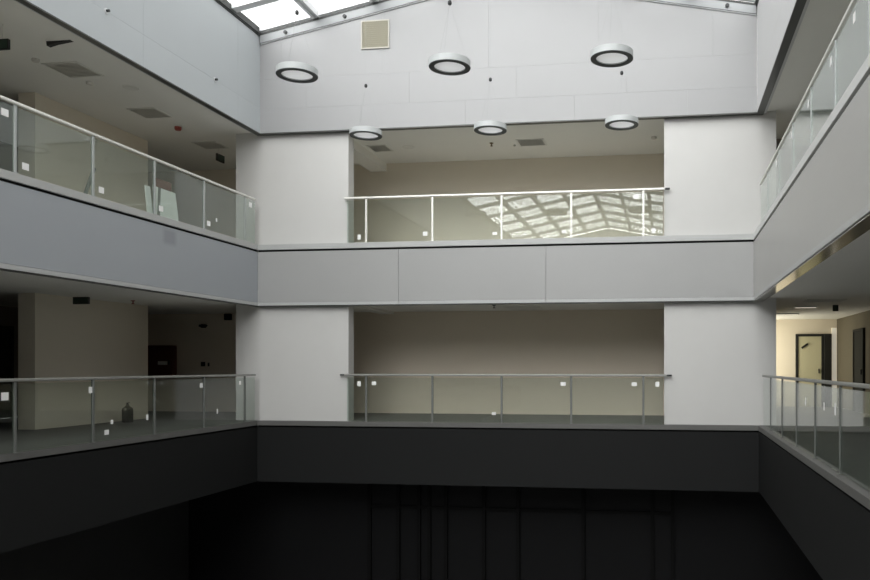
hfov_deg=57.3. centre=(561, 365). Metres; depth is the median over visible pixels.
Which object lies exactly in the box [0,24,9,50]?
exit sign
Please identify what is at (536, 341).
wall
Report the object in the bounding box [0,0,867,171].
ceiling
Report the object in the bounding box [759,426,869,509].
trim
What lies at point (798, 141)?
wall
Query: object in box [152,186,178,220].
leaning board
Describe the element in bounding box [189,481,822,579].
window
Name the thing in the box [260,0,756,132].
wall
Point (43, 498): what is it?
wall
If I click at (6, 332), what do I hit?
door
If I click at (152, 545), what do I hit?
wall
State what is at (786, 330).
wall
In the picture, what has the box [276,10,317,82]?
pendant lamp
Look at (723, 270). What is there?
wall
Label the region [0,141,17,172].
wall
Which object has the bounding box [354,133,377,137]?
diffuser
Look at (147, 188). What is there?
leaning board
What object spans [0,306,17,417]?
wall
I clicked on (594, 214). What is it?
wall
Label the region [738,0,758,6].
window
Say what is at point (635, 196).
glass railing
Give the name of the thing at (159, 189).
batten
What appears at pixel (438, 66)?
diffuser
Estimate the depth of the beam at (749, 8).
15.96 m
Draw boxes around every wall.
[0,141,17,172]
[0,178,257,305]
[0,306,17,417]
[0,425,257,552]
[0,501,188,579]
[14,0,259,134]
[18,92,147,211]
[18,293,147,429]
[148,154,663,242]
[148,309,663,414]
[236,132,353,244]
[236,304,353,420]
[257,425,758,491]
[258,240,753,305]
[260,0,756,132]
[664,111,775,235]
[664,298,775,424]
[753,74,869,299]
[757,0,809,113]
[759,432,869,579]
[776,137,814,145]
[776,319,836,406]
[837,310,869,414]
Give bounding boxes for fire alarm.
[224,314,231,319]
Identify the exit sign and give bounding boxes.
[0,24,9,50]
[73,296,89,303]
[216,144,224,162]
[833,305,837,310]
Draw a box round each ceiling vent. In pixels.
[41,61,103,77]
[127,107,172,118]
[191,141,228,148]
[366,145,392,151]
[516,138,546,146]
[803,299,846,301]
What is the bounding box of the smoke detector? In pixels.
[31,58,39,62]
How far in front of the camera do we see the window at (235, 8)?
16.95 m
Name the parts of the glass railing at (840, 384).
glass panel, post, post, post, post, handrail, post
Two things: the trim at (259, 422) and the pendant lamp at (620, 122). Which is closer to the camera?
the pendant lamp at (620, 122)
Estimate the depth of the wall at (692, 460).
16.60 m
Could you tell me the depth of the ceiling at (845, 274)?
15.71 m
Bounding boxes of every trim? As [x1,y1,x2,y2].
[0,168,257,249]
[0,268,257,306]
[0,421,256,461]
[16,0,261,135]
[254,420,762,430]
[257,234,754,250]
[258,300,753,306]
[260,112,756,135]
[753,53,869,239]
[754,213,869,301]
[757,0,806,114]
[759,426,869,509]
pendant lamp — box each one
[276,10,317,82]
[349,84,381,140]
[429,0,470,75]
[474,78,506,135]
[591,0,632,66]
[605,71,638,130]
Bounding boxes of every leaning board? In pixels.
[144,185,152,212]
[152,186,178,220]
[156,178,171,191]
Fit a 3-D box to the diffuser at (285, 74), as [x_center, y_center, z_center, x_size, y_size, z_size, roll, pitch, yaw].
[-3.928,-4.329,11.564,0.450,0.004,0.450,0,0,8]
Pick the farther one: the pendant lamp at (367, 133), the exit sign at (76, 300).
the exit sign at (76, 300)
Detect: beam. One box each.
[260,0,425,44]
[354,141,386,171]
[354,306,393,313]
[642,0,755,15]
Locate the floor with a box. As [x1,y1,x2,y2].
[0,406,869,489]
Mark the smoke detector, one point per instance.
(35, 60)
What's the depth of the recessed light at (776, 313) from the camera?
20.73 m
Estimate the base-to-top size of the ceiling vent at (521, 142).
0.026 m
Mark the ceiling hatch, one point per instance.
(50, 44)
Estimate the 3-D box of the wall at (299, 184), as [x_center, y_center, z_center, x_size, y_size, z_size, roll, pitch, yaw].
[-6.019,-3.970,17.571,2.660,2.540,0.300,0,0,8]
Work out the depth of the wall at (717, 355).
16.16 m
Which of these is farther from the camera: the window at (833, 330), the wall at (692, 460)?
the window at (833, 330)
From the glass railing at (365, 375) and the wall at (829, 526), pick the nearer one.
the wall at (829, 526)
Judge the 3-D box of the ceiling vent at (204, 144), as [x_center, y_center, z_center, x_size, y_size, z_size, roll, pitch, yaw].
[-8.336,-5.232,18.491,0.600,0.026,0.600,0,0,8]
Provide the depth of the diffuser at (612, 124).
13.99 m
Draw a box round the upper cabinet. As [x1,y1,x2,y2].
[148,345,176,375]
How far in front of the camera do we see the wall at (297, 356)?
17.41 m
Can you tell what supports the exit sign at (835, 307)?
hanging from the ceiling at (845, 274)
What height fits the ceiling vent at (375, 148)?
0.026 m
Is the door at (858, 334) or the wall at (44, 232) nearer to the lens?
the wall at (44, 232)
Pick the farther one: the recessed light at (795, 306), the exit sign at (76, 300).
the recessed light at (795, 306)
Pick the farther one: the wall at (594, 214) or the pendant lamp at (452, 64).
the wall at (594, 214)
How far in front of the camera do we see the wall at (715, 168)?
16.17 m
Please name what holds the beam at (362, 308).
attached to the ceiling at (845, 274)
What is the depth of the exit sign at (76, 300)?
15.47 m
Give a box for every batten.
[84,168,95,193]
[157,187,160,215]
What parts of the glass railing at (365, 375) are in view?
post, post, post, handrail, post, post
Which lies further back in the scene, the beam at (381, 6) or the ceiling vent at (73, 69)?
the beam at (381, 6)
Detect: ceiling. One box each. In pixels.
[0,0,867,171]
[0,230,869,319]
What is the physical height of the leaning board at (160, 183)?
0.900 m
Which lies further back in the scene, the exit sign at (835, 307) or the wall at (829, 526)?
the exit sign at (835, 307)
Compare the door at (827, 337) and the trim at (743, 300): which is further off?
the door at (827, 337)
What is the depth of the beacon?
17.06 m
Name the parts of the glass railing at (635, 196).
post, post, post, handrail, post, post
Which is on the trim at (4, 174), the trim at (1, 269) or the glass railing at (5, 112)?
the glass railing at (5, 112)
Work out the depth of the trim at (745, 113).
16.60 m
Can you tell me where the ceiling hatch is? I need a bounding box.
[46,40,72,47]
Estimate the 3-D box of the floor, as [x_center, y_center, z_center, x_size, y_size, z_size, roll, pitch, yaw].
[-4.520,1.520,5.357,20.400,0.599,39.400,0,0,8]
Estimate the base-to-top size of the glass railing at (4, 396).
1.045 m
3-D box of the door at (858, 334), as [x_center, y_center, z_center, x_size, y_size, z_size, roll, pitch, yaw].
[7.789,0.120,20.518,0.090,2.200,1.100,0,0,8]
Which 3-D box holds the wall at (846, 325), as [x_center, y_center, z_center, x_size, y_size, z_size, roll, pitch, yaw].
[5.686,-0.090,3.970,0.200,2.620,39.400,0,0,8]
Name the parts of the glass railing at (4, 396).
post, post, handrail, post, post, post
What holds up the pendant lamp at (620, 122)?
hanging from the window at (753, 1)
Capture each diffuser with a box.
[281,70,312,79]
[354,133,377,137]
[434,62,464,71]
[478,127,501,132]
[596,53,627,63]
[610,122,633,127]
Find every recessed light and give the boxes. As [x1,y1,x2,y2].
[776,313,798,314]
[794,306,816,307]
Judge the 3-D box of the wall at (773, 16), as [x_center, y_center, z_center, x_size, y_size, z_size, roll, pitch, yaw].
[1.984,-6.261,0.487,0.200,2.159,31.500,0,0,8]
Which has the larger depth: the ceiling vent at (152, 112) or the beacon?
the beacon
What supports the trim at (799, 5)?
attached to the wall at (773, 16)
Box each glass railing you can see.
[0,95,255,240]
[0,374,255,452]
[340,374,671,424]
[344,188,669,241]
[760,0,869,220]
[762,375,869,474]
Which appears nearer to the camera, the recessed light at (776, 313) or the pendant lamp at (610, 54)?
the pendant lamp at (610, 54)
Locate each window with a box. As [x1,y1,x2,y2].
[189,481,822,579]
[215,0,380,36]
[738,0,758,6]
[831,328,836,406]
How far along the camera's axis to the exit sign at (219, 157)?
18.39 m
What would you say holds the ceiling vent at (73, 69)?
in the ceiling at (106, 100)
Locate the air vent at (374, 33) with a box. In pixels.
[361,19,388,49]
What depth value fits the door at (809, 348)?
23.38 m
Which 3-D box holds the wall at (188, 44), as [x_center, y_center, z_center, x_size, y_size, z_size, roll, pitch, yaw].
[-8.916,-6.261,1.969,0.200,2.159,31.500,0,0,8]
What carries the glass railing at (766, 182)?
on the trim at (863, 73)
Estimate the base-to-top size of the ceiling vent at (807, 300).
0.026 m
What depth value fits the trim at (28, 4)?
13.17 m
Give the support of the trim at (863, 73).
attached to the wall at (831, 194)
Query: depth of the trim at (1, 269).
12.95 m
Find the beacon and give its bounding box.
[174,126,181,130]
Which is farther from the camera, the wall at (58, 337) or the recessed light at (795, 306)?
the recessed light at (795, 306)
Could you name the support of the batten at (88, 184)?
on the floor
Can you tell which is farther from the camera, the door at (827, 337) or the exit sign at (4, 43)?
the door at (827, 337)
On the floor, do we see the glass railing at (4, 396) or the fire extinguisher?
the fire extinguisher
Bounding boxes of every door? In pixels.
[0,325,13,417]
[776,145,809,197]
[795,334,823,406]
[824,334,831,406]
[853,328,864,413]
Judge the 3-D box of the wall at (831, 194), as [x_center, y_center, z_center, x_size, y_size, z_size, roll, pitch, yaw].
[1.852,-1.962,0.404,0.108,1.245,31.300,0,0,8]
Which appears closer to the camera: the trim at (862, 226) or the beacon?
the trim at (862, 226)
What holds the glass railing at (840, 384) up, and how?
on the trim at (850, 487)
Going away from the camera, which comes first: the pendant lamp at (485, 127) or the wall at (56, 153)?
the pendant lamp at (485, 127)
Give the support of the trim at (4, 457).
attached to the wall at (43, 498)
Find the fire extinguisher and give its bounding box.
[122,402,132,422]
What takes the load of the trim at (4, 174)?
attached to the wall at (44, 232)
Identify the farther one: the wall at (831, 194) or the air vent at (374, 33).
the air vent at (374, 33)
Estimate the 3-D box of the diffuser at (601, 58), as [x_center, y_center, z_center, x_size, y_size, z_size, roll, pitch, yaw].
[0.699,-4.329,10.935,0.450,0.004,0.450,0,0,8]
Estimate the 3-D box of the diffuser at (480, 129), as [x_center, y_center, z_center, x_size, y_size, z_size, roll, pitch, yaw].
[-1.311,-4.329,14.267,0.450,0.004,0.450,0,0,8]
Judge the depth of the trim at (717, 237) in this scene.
16.59 m
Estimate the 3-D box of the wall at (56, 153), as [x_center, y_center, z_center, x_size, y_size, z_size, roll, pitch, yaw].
[-10.040,-3.970,16.568,0.360,2.540,3.270,0,0,8]

